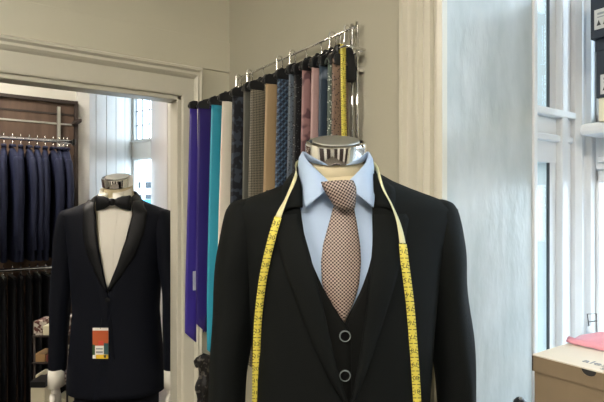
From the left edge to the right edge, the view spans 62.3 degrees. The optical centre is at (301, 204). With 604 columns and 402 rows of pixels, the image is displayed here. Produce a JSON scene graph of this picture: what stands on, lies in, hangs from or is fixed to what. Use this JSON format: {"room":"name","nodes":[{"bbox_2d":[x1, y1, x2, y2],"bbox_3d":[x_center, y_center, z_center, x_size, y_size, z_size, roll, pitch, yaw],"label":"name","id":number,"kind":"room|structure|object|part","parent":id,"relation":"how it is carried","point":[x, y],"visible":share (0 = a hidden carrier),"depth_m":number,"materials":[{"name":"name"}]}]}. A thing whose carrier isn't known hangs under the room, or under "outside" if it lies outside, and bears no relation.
{"room":"service shop","nodes":[
{"label":"service shop","id":0,"kind":"room"},
{"bbox_2d":[0,83,75,100],"bbox_3d":[-3.435,0.025,2.539,4.284,2.950,0.100,0,0,-35],"label":"wall","id":1,"kind":"structure","parent":0,"point":[7,88],"depth_m":3.56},
{"bbox_2d":[90,93,131,199],"bbox_3d":[-1.617,0.025,4.129,0.092,2.950,0.806,0,0,8],"label":"wall reveal","id":2,"kind":"structure","parent":0,"point":[110,116],"depth_m":4.08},
{"bbox_2d":[76,92,89,204],"bbox_3d":[-1.654,0.025,3.755,0.090,2.950,0.150,0,0,-35],"label":"trim","id":3,"kind":"structure","parent":2,"relation":"attached to","point":[83,99],"depth_m":3.69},
{"bbox_2d":[24,0,228,354],"bbox_3d":[-2.126,0.025,0.857,4.500,2.950,0.070,0,0,-35],"label":"wall","id":4,"kind":"structure","parent":0,"point":[209,19],"depth_m":1.96,"materials":[{"name":"beige paint"}]},
{"bbox_2d":[0,72,181,401],"bbox_3d":[-0.942,0.533,1.685,1.098,1.933,0.076,0,0,-35],"label":"door frame","id":5,"kind":"structure","parent":4,"relation":"in","point":[175,101],"depth_m":1.96,"materials":[{"name":"wood"}]},
{"bbox_2d":[0,34,202,401],"bbox_3d":[-0.923,0.474,1.635,1.283,2.051,0.036,0,0,-35],"label":"trim","id":6,"kind":"structure","parent":4,"relation":"attached to","point":[18,55],"depth_m":1.84,"materials":[{"name":"wood"}]},
{"bbox_2d":[0,0,229,72],"bbox_3d":[-2.123,-0.614,0.814,4.455,0.127,0.007,0,0,-35],"label":"trim","id":7,"kind":"structure","parent":4,"relation":"attached to","point":[18,18],"depth_m":1.81,"materials":[{"name":"beige paint"}]},
{"bbox_2d":[151,101,167,401],"bbox_3d":[-1.021,0.025,3.640,0.060,2.950,1.388,0,0,-21],"label":"wall","id":8,"kind":"structure","parent":0,"point":[159,110],"depth_m":3.40,"materials":[{"name":"white"}]},
{"bbox_2d":[131,99,150,192],"bbox_3d":[-1.390,0.050,4.410,0.397,2.900,0.070,0,0,35],"label":"window","id":9,"kind":"structure","parent":8,"relation":"in","point":[141,148],"depth_m":4.44,"materials":[{"name":"grey"}]},
{"bbox_2d":[168,103,169,209],"bbox_3d":[-0.504,0.025,2.600,0.060,2.950,0.938,0,0,-35],"label":"wall","id":10,"kind":"structure","parent":0,"point":[168,103],"depth_m":2.95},
{"bbox_2d":[207,105,221,351],"bbox_3d":[-0.324,0.095,1.914,0.088,0.988,0.022,0,0,-35],"label":"necktie","id":11,"kind":"object","parent":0,"point":[216,110],"visible":0.34,"depth_m":1.90,"materials":[{"name":"teal fabric"}]},
{"bbox_2d":[287,74,293,177],"bbox_3d":[-0.018,0.077,1.474,0.081,0.953,0.022,0,0,-35],"label":"necktie","id":12,"kind":"object","parent":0,"point":[291,76],"visible":0.09,"depth_m":1.45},
{"bbox_2d":[292,73,301,171],"bbox_3d":[-0.002,0.076,1.465,0.077,0.950,0.022,0,0,-35],"label":"necktie","id":13,"kind":"object","parent":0,"point":[297,77],"visible":0.05,"depth_m":1.45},
{"bbox_2d":[229,0,398,401],"bbox_3d":[1.100,0.025,0.404,0.365,2.950,4.600,0,0,-35],"label":"wall","id":14,"kind":"structure","parent":0,"point":[260,31],"depth_m":1.48,"materials":[{"name":"paint"}]},
{"bbox_2d":[235,21,365,137],"bbox_3d":[-0.089,-0.263,1.709,0.086,0.508,0.843,0,0,-35],"label":"rack","id":15,"kind":"object","parent":14,"relation":"attached to","point":[352,27],"visible":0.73,"depth_m":1.42,"materials":[{"name":"silver metal"}]},
{"bbox_2d":[188,99,206,108],"bbox_3d":[-0.399,-0.410,2.000,0.118,0.060,0.018,0,0,-35],"label":"hanger","id":16,"kind":"object","parent":15,"relation":"hanging from","point":[192,104],"visible":0.38,"depth_m":1.97,"materials":[{"name":"black plastic"}]},
{"bbox_2d":[185,108,203,341],"bbox_3d":[-0.421,0.072,1.987,0.095,0.943,0.024,0,0,-35],"label":"necktie","id":17,"kind":"object","parent":16,"relation":"hanging from","point":[190,276],"visible":0.45,"depth_m":1.97,"materials":[{"name":"blue fabric"}]},
{"bbox_2d":[196,96,215,108],"bbox_3d":[-0.376,-0.410,1.992,0.089,0.060,0.018,0,0,-35],"label":"hanger","id":18,"kind":"object","parent":15,"relation":"hanging from","point":[201,104],"visible":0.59,"depth_m":1.97,"materials":[{"name":"black plastic"}]},
{"bbox_2d":[196,105,210,331],"bbox_3d":[-0.384,0.053,1.990,0.083,0.904,0.022,0,0,-35],"label":"necktie","id":19,"kind":"object","parent":18,"relation":"hanging from","point":[204,115],"visible":0.59,"depth_m":1.97,"materials":[{"name":"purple fabric"}]},
{"bbox_2d":[207,91,226,105],"bbox_3d":[-0.319,-0.410,1.914,0.086,0.060,0.018,0,0,-35],"label":"hanger","id":20,"kind":"object","parent":15,"relation":"hanging from","point":[213,100],"visible":0.58,"depth_m":1.89,"materials":[{"name":"black plastic"}]},
{"bbox_2d":[217,87,234,101],"bbox_3d":[-0.271,-0.410,1.847,0.084,0.060,0.018,0,0,-35],"label":"hanger","id":21,"kind":"object","parent":15,"relation":"hanging from","point":[223,96],"visible":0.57,"depth_m":1.83,"materials":[{"name":"black plastic"}]},
{"bbox_2d":[218,101,231,243],"bbox_3d":[-0.275,0.080,1.847,0.088,0.958,0.022,0,0,-35],"label":"necktie","id":22,"kind":"object","parent":21,"relation":"hanging from","point":[226,121],"visible":0.29,"depth_m":1.83,"materials":[{"name":"beige fabric"}]},
{"bbox_2d":[229,82,246,96],"bbox_3d":[-0.216,-0.410,1.768,0.084,0.060,0.018,0,0,-35],"label":"hanger","id":23,"kind":"object","parent":15,"relation":"hanging from","point":[236,91],"visible":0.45,"depth_m":1.75,"materials":[{"name":"black plastic"}]},
{"bbox_2d":[230,95,242,203],"bbox_3d":[-0.220,0.080,1.768,0.088,0.958,0.022,0,0,-35],"label":"necktie","id":24,"kind":"object","parent":23,"relation":"hanging from","point":[236,184],"visible":0.27,"depth_m":1.75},
{"bbox_2d":[241,86,250,366],"bbox_3d":[-0.174,0.073,1.696,0.070,0.946,0.022,0,0,-35],"label":"necktie","id":25,"kind":"object","parent":15,"relation":"hanging from","point":[246,95],"visible":0.13,"depth_m":1.68,"materials":[{"name":"grey fabric"}]},
{"bbox_2d":[242,77,261,91],"bbox_3d":[-0.165,-0.410,1.699,0.080,0.060,0.018,0,0,-35],"label":"hanger","id":26,"kind":"object","parent":15,"relation":"hanging from","point":[245,88],"visible":0.51,"depth_m":1.68,"materials":[{"name":"black plastic"}]},
{"bbox_2d":[247,74,265,90],"bbox_3d":[-0.143,-0.410,1.665,0.084,0.060,0.018,0,0,-35],"label":"hanger","id":27,"kind":"object","parent":15,"relation":"hanging from","point":[254,84],"visible":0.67,"depth_m":1.65,"materials":[{"name":"black plastic"}]},
{"bbox_2d":[248,86,265,366],"bbox_3d":[-0.146,0.081,1.666,0.092,0.960,0.022,0,0,-35],"label":"necktie","id":28,"kind":"object","parent":27,"relation":"hanging from","point":[257,97],"visible":0.3,"depth_m":1.65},
{"bbox_2d":[262,68,283,84],"bbox_3d":[-0.088,-0.410,1.585,0.084,0.060,0.018,0,0,-35],"label":"hanger","id":29,"kind":"object","parent":15,"relation":"hanging from","point":[268,78],"visible":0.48,"depth_m":1.56,"materials":[{"name":"black plastic"}]},
{"bbox_2d":[263,83,276,191],"bbox_3d":[-0.092,0.080,1.586,0.088,0.958,0.022,0,0,-35],"label":"necktie","id":30,"kind":"object","parent":29,"relation":"hanging from","point":[271,89],"visible":0.22,"depth_m":1.57,"materials":[{"name":"beige fabric"}]},
{"bbox_2d":[273,63,294,79],"bbox_3d":[-0.047,-0.410,1.527,0.084,0.060,0.018,0,0,-35],"label":"hanger","id":31,"kind":"object","parent":15,"relation":"hanging from","point":[280,73],"visible":0.51,"depth_m":1.51,"materials":[{"name":"black plastic"}]},
{"bbox_2d":[275,79,288,187],"bbox_3d":[-0.051,0.080,1.528,0.088,0.958,0.022,0,0,-35],"label":"necktie","id":32,"kind":"object","parent":31,"relation":"hanging from","point":[282,84],"visible":0.17,"depth_m":1.51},
{"bbox_2d":[285,58,306,74],"bbox_3d":[-0.011,-0.410,1.475,0.085,0.060,0.018,0,0,-35],"label":"hanger","id":33,"kind":"object","parent":15,"relation":"hanging from","point":[288,67],"visible":0.42,"depth_m":1.45,"materials":[{"name":"black plastic"}]},
{"bbox_2d":[291,56,310,73],"bbox_3d":[0.002,-0.410,1.465,0.075,0.060,0.018,0,0,-35],"label":"hanger","id":34,"kind":"object","parent":15,"relation":"hanging from","point":[294,69],"visible":0.5,"depth_m":1.44,"materials":[{"name":"black plastic"}]},
{"bbox_2d":[299,69,310,152],"bbox_3d":[0.021,0.076,1.432,0.077,0.950,0.022,0,0,-35],"label":"necktie","id":35,"kind":"object","parent":15,"relation":"hanging from","point":[306,75],"visible":0.09,"depth_m":1.41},
{"bbox_2d":[298,53,319,70],"bbox_3d":[0.025,-0.410,1.431,0.075,0.060,0.018,0,0,-35],"label":"hanger","id":36,"kind":"object","parent":15,"relation":"hanging from","point":[303,65],"visible":0.57,"depth_m":1.41,"materials":[{"name":"black plastic"}]},
{"bbox_2d":[308,66,318,138],"bbox_3d":[0.047,0.076,1.403,0.077,0.950,0.022,0,0,-35],"label":"necktie","id":37,"kind":"object","parent":15,"relation":"hanging from","point":[315,71],"visible":0.09,"depth_m":1.39,"materials":[{"name":"pink fabric"}]},
{"bbox_2d":[308,49,327,67],"bbox_3d":[0.050,-0.410,1.401,0.070,0.060,0.018,0,0,-35],"label":"hanger","id":38,"kind":"object","parent":15,"relation":"hanging from","point":[312,62],"visible":0.61,"depth_m":1.38,"materials":[{"name":"black plastic"}]},
{"bbox_2d":[316,64,327,136],"bbox_3d":[0.070,0.076,1.387,0.077,0.950,0.022,0,0,-35],"label":"necktie","id":39,"kind":"object","parent":15,"relation":"hanging from","point":[323,71],"visible":0.08,"depth_m":1.37,"materials":[{"name":"blue fabric"}]},
{"bbox_2d":[316,47,333,66],"bbox_3d":[0.069,-0.410,1.383,0.060,0.060,0.018,0,0,-35],"label":"hanger","id":40,"kind":"object","parent":15,"relation":"hanging from","point":[321,60],"visible":0.63,"depth_m":1.37,"materials":[{"name":"black plastic"}]},
{"bbox_2d":[325,58,331,135],"bbox_3d":[0.091,0.071,1.371,0.064,0.940,0.022,0,0,-35],"label":"necktie","id":41,"kind":"object","parent":15,"relation":"hanging from","point":[329,81],"visible":0.14,"depth_m":1.35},
{"bbox_3d":[0.089,0.079,1.363,0.051,0.925,0.011,0,0,-35],"label":"blade","id":42,"kind":"part","parent":41,"relation":"part of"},
{"bbox_2d":[326,45,335,64],"bbox_3d":[0.089,-0.410,1.366,0.046,0.060,0.018,0,0,-35],"label":"hanger","id":43,"kind":"object","parent":15,"relation":"hanging from","point":[330,56],"visible":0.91,"depth_m":1.35,"materials":[{"name":"black plastic"}]},
{"bbox_2d":[333,44,340,65],"bbox_3d":[0.097,-0.410,1.364,0.037,0.060,0.018,0,0,-35],"label":"hanger","id":44,"kind":"object","parent":15,"relation":"hanging from","point":[337,57],"visible":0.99,"depth_m":1.35,"materials":[{"name":"black plastic"}]},
{"bbox_2d":[331,58,347,135],"bbox_3d":[0.105,0.072,1.373,0.068,0.943,0.022,0,0,-35],"label":"necktie","id":45,"kind":"object","parent":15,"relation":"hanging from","point":[336,69],"visible":0.19,"depth_m":1.36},
{"bbox_2d":[339,44,346,135],"bbox_3d":[0.110,-0.220,1.373,0.028,0.441,0.026,0,0,-35],"label":"measuring tape","id":46,"kind":"object","parent":15,"relation":"hanging from","point":[342,51],"visible":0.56,"depth_m":1.36,"materials":[{"name":"yellow"}]},
{"bbox_3d":[-0.094,-0.429,1.705,0.073,0.007,0.843,0,0,-35],"label":"rail","id":47,"kind":"part","parent":15,"relation":"part of","materials":[{"name":"silver metal"}]},
{"bbox_2d":[346,47,355,82],"bbox_3d":[0.131,-0.390,1.393,0.052,0.098,0.027,0,0,-35],"label":"cloth bundle","id":48,"kind":"object","parent":15,"relation":"hanging from","point":[350,58],"visible":0.75,"depth_m":1.38,"materials":[{"name":"black"}]},
{"bbox_3d":[0.142,-0.261,1.415,0.009,0.503,0.010,0,0,-35],"label":"wall post","id":49,"kind":"part","parent":15,"relation":"part of","materials":[{"name":"silver metal"}]},
{"bbox_3d":[0.154,-0.261,1.397,0.009,0.503,0.010,0,0,-35],"label":"wall post","id":50,"kind":"part","parent":15,"relation":"part of","materials":[{"name":"silver metal"}]},
{"bbox_2d":[399,0,446,401],"bbox_3d":[0.289,0.125,1.217,0.030,2.750,0.134,0,0,-35],"label":"trim","id":51,"kind":"structure","parent":14,"relation":"attached to","point":[422,23],"depth_m":1.20,"materials":[{"name":"wood"}]},
{"bbox_2d":[447,0,531,401],"bbox_3d":[0.494,-0.290,1.283,0.380,1.820,0.007,0,0,-35],"label":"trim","id":52,"kind":"structure","parent":14,"relation":"attached to","point":[489,42],"depth_m":1.28,"materials":[{"name":"paint"}]},
{"bbox_2d":[532,0,536,401],"bbox_3d":[0.632,-0.290,1.393,0.018,1.820,0.043,0,0,-35],"label":"trim","id":53,"kind":"structure","parent":14,"relation":"attached to","point":[534,2],"depth_m":1.37,"materials":[{"name":"paint"}]},
{"bbox_3d":[0.955,0.640,0.833,0.720,0.040,1.270,0,0,-35],"label":"trim","id":54,"kind":"structure","parent":14,"relation":"attached to","visible":0},
{"bbox_2d":[513,397,526,401],"bbox_3d":[0.523,0.540,1.200,0.042,0.160,0.042,0,0,-35],"label":"bottle","id":55,"kind":"object","parent":54,"relation":"on","point":[517,399],"visible":1,"depth_m":1.19,"materials":[{"name":"black plastic"}]},
{"bbox_3d":[-1.434,1.550,0.827,5.600,0.100,8.200,0,0,-35],"label":"floor","id":56,"kind":"structure","parent":0,"visible":0},
{"bbox_2d":[0,93,81,401],"bbox_3d":[-2.521,0.374,2.858,2.349,2.252,0.415,0,0,-35],"label":"wardrobe","id":57,"kind":"object","parent":56,"relation":"on","point":[24,115],"visible":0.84,"depth_m":3.48,"materials":[{"name":"brown wood"}]},
{"bbox_2d":[8,265,15,279],"bbox_3d":[-1.812,0.413,3.126,0.013,0.081,0.220,0,0,-38],"label":"hanger","id":58,"kind":"object","parent":57,"relation":"hanging from","point":[9,274],"visible":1,"depth_m":3.12,"materials":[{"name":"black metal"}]},
{"bbox_2d":[8,276,16,401],"bbox_3d":[-1.812,0.887,3.126,0.041,0.872,0.250,0,0,-38],"label":"trousers","id":59,"kind":"object","parent":58,"relation":"hanging from","point":[12,312],"visible":0.91,"depth_m":3.05,"materials":[{"name":"black fabric"}]},
{"bbox_3d":[-2.409,0.405,2.708,2.160,0.022,0.022,0,0,-35],"label":"hanging rail","id":60,"kind":"part","parent":57,"relation":"part of","materials":[{"name":"silver metal"}]},
{"bbox_3d":[-2.409,-0.418,2.708,2.160,0.022,0.022,0,0,-35],"label":"hanging rail","id":61,"kind":"part","parent":57,"relation":"part of","materials":[{"name":"silver metal"}]},
{"bbox_2d":[41,263,50,276],"bbox_3d":[-1.658,0.413,3.234,0.012,0.081,0.220,0,0,-39],"label":"hanger","id":62,"kind":"object","parent":57,"relation":"hanging from","point":[42,272],"visible":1,"depth_m":3.22,"materials":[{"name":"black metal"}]},
{"bbox_2d":[41,273,50,370],"bbox_3d":[-1.658,0.887,3.234,0.041,0.872,0.250,0,0,-39],"label":"trousers","id":63,"kind":"object","parent":62,"relation":"hanging from","point":[45,285],"visible":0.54,"depth_m":3.17,"materials":[{"name":"black fabric"}]},
{"label":"hanger","id":64,"kind":"object","parent":57,"relation":"hanging from","visible":0},
{"bbox_2d":[24,145,37,260],"bbox_3d":[-1.735,-0.020,3.180,0.051,0.721,0.540,0,0,-36],"label":"jacket","id":65,"kind":"object","parent":64,"relation":"hanging from","point":[30,163],"visible":0.86,"depth_m":3.02,"materials":[{"name":"blue fabric"}]},
{"label":"hanger","id":66,"kind":"object","parent":57,"relation":"hanging from","visible":0},
{"bbox_2d":[49,146,61,257],"bbox_3d":[-1.622,-0.020,3.259,0.051,0.721,0.540,0,0,-36],"label":"jacket","id":67,"kind":"object","parent":66,"relation":"hanging from","point":[55,165],"visible":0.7,"depth_m":3.14,"materials":[{"name":"blue fabric"}]},
{"bbox_2d":[32,333,73,401],"bbox_3d":[-1.359,1.094,2.750,0.320,0.812,0.320,0,0,0],"label":"display stand","id":68,"kind":"object","parent":56,"relation":"on","point":[34,335],"visible":0.17,"depth_m":2.68,"materials":[{"name":"wood"}]},
{"bbox_3d":[-1.433,1.094,2.680,0.009,0.811,0.009,0,0,22],"label":"post","id":69,"kind":"part","parent":68,"relation":"part of","materials":[{"name":"grey wood"}]},
{"bbox_2d":[34,316,48,334],"bbox_3d":[-1.416,0.661,2.740,0.045,0.075,0.120,0,0,0],"label":"pack","id":70,"kind":"object","parent":68,"relation":"on","point":[38,324],"visible":0.63,"depth_m":2.68},
{"bbox_2d":[35,348,47,361],"bbox_3d":[-1.409,0.822,2.740,0.060,0.040,0.120,0,0,0],"label":"pack","id":71,"kind":"object","parent":68,"relation":"on","point":[41,355],"visible":0.71,"depth_m":2.68,"materials":[{"name":"brown"}]},
{"bbox_2d":[35,369,47,377],"bbox_3d":[-1.413,0.940,2.740,0.050,0.045,0.120,0,0,0],"label":"pack","id":72,"kind":"object","parent":68,"relation":"on","point":[44,371],"visible":0.23,"depth_m":2.72,"materials":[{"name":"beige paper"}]},
{"bbox_2d":[43,323,48,334],"bbox_3d":[-1.371,0.673,2.740,0.040,0.050,0.120,0,0,0],"label":"pack","id":73,"kind":"object","parent":68,"relation":"on","point":[45,327],"visible":0.29,"depth_m":2.68,"materials":[{"name":"cardboard"}]},
{"bbox_2d":[32,361,67,363],"bbox_3d":[-1.346,0.846,2.760,0.195,0.008,0.180,0,0,0],"label":"shelf","id":74,"kind":"object","parent":68,"relation":"attached to","point":[34,362],"depth_m":2.67,"materials":[{"name":"brown wood"}]},
{"bbox_2d":[32,334,69,336],"bbox_3d":[-1.346,0.703,2.760,0.195,0.008,0.180,0,0,0],"label":"shelf","id":75,"kind":"object","parent":68,"relation":"attached to","point":[34,335],"depth_m":2.68,"materials":[{"name":"brown wood"}]},
{"bbox_3d":[-1.258,1.094,2.680,0.009,0.811,0.009,0,0,-23],"label":"post","id":76,"kind":"part","parent":68,"relation":"part of","materials":[{"name":"wood"}]},
{"bbox_2d":[61,391,73,401],"bbox_3d":[-1.298,1.064,2.740,0.060,0.050,0.120,0,0,0],"label":"pack","id":77,"kind":"object","parent":68,"relation":"on","point":[63,394],"visible":0.46,"depth_m":2.73,"materials":[{"name":"cardboard"}]},
{"bbox_2d":[68,314,71,333],"bbox_3d":[-1.286,0.653,2.740,0.055,0.090,0.120,0,0,0],"label":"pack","id":78,"kind":"object","parent":68,"relation":"on","point":[70,314],"visible":0.02,"depth_m":2.72},
{"bbox_2d":[47,173,169,401],"bbox_3d":[-0.795,0.680,2.135,0.554,1.638,0.284,0,0,0],"label":"mannequin","id":79,"kind":"object","parent":56,"relation":"on","point":[111,251],"visible":0.94,"depth_m":2.04},
{"bbox_2d":[93,318,107,358],"bbox_3d":[-0.810,0.537,2.012,0.063,0.161,0.010,0,0,0],"label":"price tag","id":80,"kind":"object","parent":79,"relation":"hanging from","point":[100,335],"visible":1,"depth_m":2.01,"materials":[{"name":"multicoloured"}]},
{"bbox_3d":[-0.810,0.535,2.009,0.063,0.061,0.001,0,0,0],"label":"orange panel","id":81,"kind":"part","parent":80,"relation":"part of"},
{"bbox_3d":[-0.787,0.578,2.009,0.018,0.044,0.001,0,0,0],"label":"teal panel","id":82,"kind":"part","parent":80,"relation":"part of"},
{"bbox_3d":[-0.791,-0.121,2.137,0.098,0.034,0.093,0,0,0],"label":"cap plate","id":83,"kind":"part","parent":79,"relation":"part of","materials":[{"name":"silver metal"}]},
{"bbox_2d":[208,135,475,401],"bbox_3d":[0.085,0.678,0.996,0.482,1.644,0.340,0,0,28],"label":"mannequin","id":84,"kind":"object","parent":56,"relation":"on","point":[334,328],"visible":0.97,"depth_m":0.90},
{"bbox_3d":[0.067,-0.127,0.988,0.093,0.033,0.088,0,0,0],"label":"cap plate","id":85,"kind":"part","parent":84,"relation":"part of","materials":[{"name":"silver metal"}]},
{"bbox_2d":[252,160,420,401],"bbox_3d":[0.059,0.192,0.981,0.311,0.585,0.217,0,0,0],"label":"measuring tape","id":86,"kind":"object","parent":84,"relation":"hanging from","point":[412,332],"visible":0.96,"depth_m":0.89,"materials":[{"name":"yellow"}]},
{"bbox_3d":[-1.295,1.277,2.500,0.090,0.445,0.200,0,0,0],"label":"side table","id":87,"kind":"object","parent":56,"relation":"on","visible":0},
{"bbox_2d":[30,375,50,401],"bbox_3d":[-1.295,0.960,2.500,0.074,0.190,0.104,0,0,0],"label":"gift box","id":88,"kind":"object","parent":87,"relation":"on","point":[40,392],"visible":0.68,"depth_m":2.45,"materials":[{"name":"cardboard"}]},
{"bbox_3d":[-1.295,0.880,2.500,0.074,0.030,0.104,0,0,0],"label":"lid","id":89,"kind":"part","parent":88,"relation":"part of","materials":[{"name":"black plastic"}]},
{"bbox_3d":[1.174,0.025,0.969,0.405,2.950,1.480,0,0,-35],"label":"wall","id":90,"kind":"structure","parent":0,"visible":0},
{"bbox_2d":[537,0,575,352],"bbox_3d":[0.762,-0.295,1.522,0.325,1.910,0.080,0,0,-35],"label":"window","id":91,"kind":"structure","parent":90,"relation":"in","point":[555,116],"depth_m":1.51,"materials":[{"name":"paint"}]},
{"bbox_2d":[571,0,585,337],"bbox_3d":[0.878,-0.295,1.601,0.125,1.910,0.084,0,0,-35],"label":"trim","id":92,"kind":"structure","parent":90,"relation":"attached to","point":[578,7],"depth_m":1.54,"materials":[{"name":"paint"}]},
{"bbox_2d":[580,0,603,333],"bbox_3d":[1.252,-0.295,1.020,0.175,1.910,1.391,0,0,-35],"label":"window","id":93,"kind":"structure","parent":90,"relation":"in","point":[593,129],"depth_m":1.56,"materials":[{"name":"paint"}]},
{"bbox_2d":[586,313,596,332],"bbox_3d":[0.897,0.371,1.539,0.045,0.082,0.031,0,0,-35],"label":"stay","id":94,"kind":"object","parent":93,"relation":"attached to","point":[590,329],"visible":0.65,"depth_m":1.53,"materials":[{"name":"white metal"}]},
{"bbox_3d":[0.886,0.384,1.535,0.022,0.024,0.022,0,0,-35],"label":"knob","id":95,"kind":"part","parent":94,"relation":"part of","materials":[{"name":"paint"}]},
{"bbox_2d":[599,98,603,121],"bbox_3d":[0.973,-0.274,1.363,0.111,0.067,0.260,0,0,-35],"label":"box","id":96,"kind":"object","parent":93,"relation":"on","point":[601,100],"visible":1,"depth_m":1.43,"materials":[{"name":"beige"}]},
{"bbox_2d":[595,38,603,98],"bbox_3d":[0.987,-0.391,1.344,0.132,0.167,0.320,0,0,-35],"label":"shoebox","id":97,"kind":"object","parent":96,"relation":"on","point":[599,44],"visible":1,"depth_m":1.43,"materials":[{"name":"black"}]},
{"bbox_2d":[591,0,603,40],"bbox_3d":[0.970,-0.557,1.342,0.132,0.166,0.320,0,0,-35],"label":"shoebox","id":98,"kind":"object","parent":97,"relation":"on","point":[597,6],"visible":0.96,"depth_m":1.42,"materials":[{"name":"black"}]},
{"bbox_3d":[0.988,-0.457,1.344,0.130,0.034,0.320,0,0,-35],"label":"lid","id":99,"kind":"part","parent":97,"relation":"part of","materials":[{"name":"black"}]},
{"label":"hanger","id":100,"kind":"object","parent":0,"visible":0},
{"bbox_2d":[0,276,7,401],"bbox_3d":[-1.850,0.887,3.099,0.041,0.872,0.250,0,0,-34],"label":"trousers","id":101,"kind":"object","parent":100,"relation":"hanging from","point":[3,283],"visible":0.86,"depth_m":3.02,"materials":[{"name":"black fabric"}]},
{"label":"hanger","id":102,"kind":"object","parent":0,"visible":0},
{"bbox_2d":[17,275,24,401],"bbox_3d":[-1.773,0.887,3.153,0.041,0.872,0.250,0,0,-32],"label":"trousers","id":103,"kind":"object","parent":102,"relation":"hanging from","point":[20,282],"visible":0.9,"depth_m":3.07,"materials":[{"name":"black fabric"}]},
{"label":"hanger","id":104,"kind":"object","parent":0,"visible":0},
{"bbox_2d":[25,274,32,401],"bbox_3d":[-1.735,0.887,3.180,0.041,0.872,0.250,0,0,-32],"label":"trousers","id":105,"kind":"object","parent":104,"relation":"hanging from","point":[28,281],"visible":0.81,"depth_m":3.10,"materials":[{"name":"black fabric"}]},
{"label":"hanger","id":106,"kind":"object","parent":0,"visible":0},
{"bbox_2d":[33,274,41,379],"bbox_3d":[-1.696,0.887,3.207,0.041,0.872,0.250,0,0,-36],"label":"trousers","id":107,"kind":"object","parent":106,"relation":"hanging from","point":[37,292],"visible":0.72,"depth_m":3.13,"materials":[{"name":"black fabric"}]},
{"label":"outside","id":108,"kind":"structure","parent":0,"visible":0},
{"bbox_3d":[6.552,4.550,16.795,90.000,0.100,100.000,0,0,-35],"label":"ground","id":109,"kind":"structure","parent":108,"visible":0},
{"bbox_2d":[138,177,150,203],"bbox_3d":[-7.000,1.500,26.800,10.400,6.000,6.400,0,0,0],"label":"building","id":110,"kind":"structure","parent":109,"relation":"on","point":[144,183],"depth_m":24.00,"materials":[{"name":"white"}]},
{"label":"hanger","id":111,"kind":"object","parent":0,"visible":0},
{"bbox_2d":[0,143,7,262],"bbox_3d":[-1.848,-0.020,3.100,0.045,0.721,0.540,0,0,-30],"label":"jacket","id":112,"kind":"object","parent":111,"relation":"hanging from","point":[3,153],"visible":0.99,"depth_m":2.89,"materials":[{"name":"blue fabric"}]},
{"label":"hanger","id":113,"kind":"object","parent":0,"visible":0},
{"bbox_2d":[7,144,19,261],"bbox_3d":[-1.811,-0.020,3.127,0.050,0.721,0.540,0,0,-38],"label":"jacket","id":114,"kind":"object","parent":113,"relation":"hanging from","point":[13,211],"visible":0.81,"depth_m":3.00,"materials":[{"name":"blue fabric"}]},
{"label":"hanger","id":115,"kind":"object","parent":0,"visible":0},
{"bbox_2d":[17,144,24,261],"bbox_3d":[-1.773,-0.020,3.153,0.046,0.721,0.540,0,0,-29],"label":"jacket","id":116,"kind":"object","parent":115,"relation":"hanging from","point":[20,152],"visible":0.74,"depth_m":2.94,"materials":[{"name":"blue fabric"}]},
{"label":"hanger","id":117,"kind":"object","parent":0,"visible":0},
{"bbox_2d":[34,145,44,260],"bbox_3d":[-1.698,-0.020,3.206,0.046,0.721,0.540,0,0,-33],"label":"jacket","id":118,"kind":"object","parent":117,"relation":"hanging from","point":[37,154],"visible":0.63,"depth_m":3.00,"materials":[{"name":"blue fabric"}]},
{"bbox_3d":[-1.660,-0.362,3.232,0.014,0.177,0.346,0,0,-29],"label":"hanger","id":119,"kind":"object","parent":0,"visible":0},
{"bbox_2d":[42,146,50,260],"bbox_3d":[-1.660,-0.020,3.232,0.045,0.721,0.540,0,0,-29],"label":"jacket","id":120,"kind":"object","parent":119,"relation":"hanging from","point":[45,156],"visible":0.81,"depth_m":3.02,"materials":[{"name":"blue fabric"}]},
{"label":"hanger","id":121,"kind":"object","parent":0,"visible":0},
{"bbox_2d":[57,147,64,210],"bbox_3d":[-1.591,-0.020,3.281,0.046,0.721,0.540,0,0,-29],"label":"jacket","id":122,"kind":"object","parent":121,"relation":"hanging from","point":[59,152],"visible":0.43,"depth_m":3.06,"materials":[{"name":"blue fabric"}]},
{"label":"hanger","id":123,"kind":"object","parent":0,"visible":0},
{"bbox_2d":[61,147,72,208],"bbox_3d":[-1.571,-0.020,3.295,0.050,0.721,0.540,0,0,-33],"label":"jacket","id":124,"kind":"object","parent":123,"relation":"hanging from","point":[68,172],"visible":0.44,"depth_m":3.08,"materials":[{"name":"blue fabric"}]},
{"label":"hanger","id":125,"kind":"object","parent":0,"visible":0},
{"bbox_2d":[64,147,73,207],"bbox_3d":[-1.553,-0.020,3.308,0.046,0.721,0.540,0,0,-29],"label":"jacket","id":126,"kind":"object","parent":125,"relation":"hanging from","point":[68,148],"visible":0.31,"depth_m":3.10,"materials":[{"name":"blue fabric"}]},
{"bbox_3d":[-0.404,0.595,1.998,0.008,0.019,0.030,0,0,-35],"label":"wall hook","id":127,"kind":"object","parent":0,"visible":0},
{"bbox_2d":[194,353,209,401],"bbox_3d":[-0.392,0.760,1.988,0.080,0.340,0.058,0,0,-35],"label":"scarf","id":128,"kind":"object","parent":127,"relation":"hanging from","point":[201,362],"visible":0.87,"depth_m":1.97,"materials":[{"name":"black fabric"}]},
{"bbox_3d":[0.665,0.518,0.913,0.224,0.204,0.362,0,0,-35],"label":"carton","id":129,"kind":"object","parent":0,"visible":0},
{"bbox_2d":[532,343,603,401],"bbox_3d":[0.641,0.357,0.919,0.205,0.119,0.340,0,0,-35],"label":"shoebox","id":130,"kind":"object","parent":129,"relation":"on","point":[568,372],"visible":0.95,"depth_m":0.96,"materials":[{"name":"brown"}]},
{"bbox_3d":[0.641,0.299,0.919,0.205,0.003,0.340,0,0,-35],"label":"lid","id":131,"kind":"part","parent":130,"relation":"part of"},
{"bbox_2d":[566,331,603,350],"bbox_3d":[0.681,0.282,0.970,0.074,0.027,0.301,0,0,-35],"label":"sheet","id":132,"kind":"object","parent":130,"relation":"on","point":[595,340],"visible":1,"depth_m":1.05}
]}

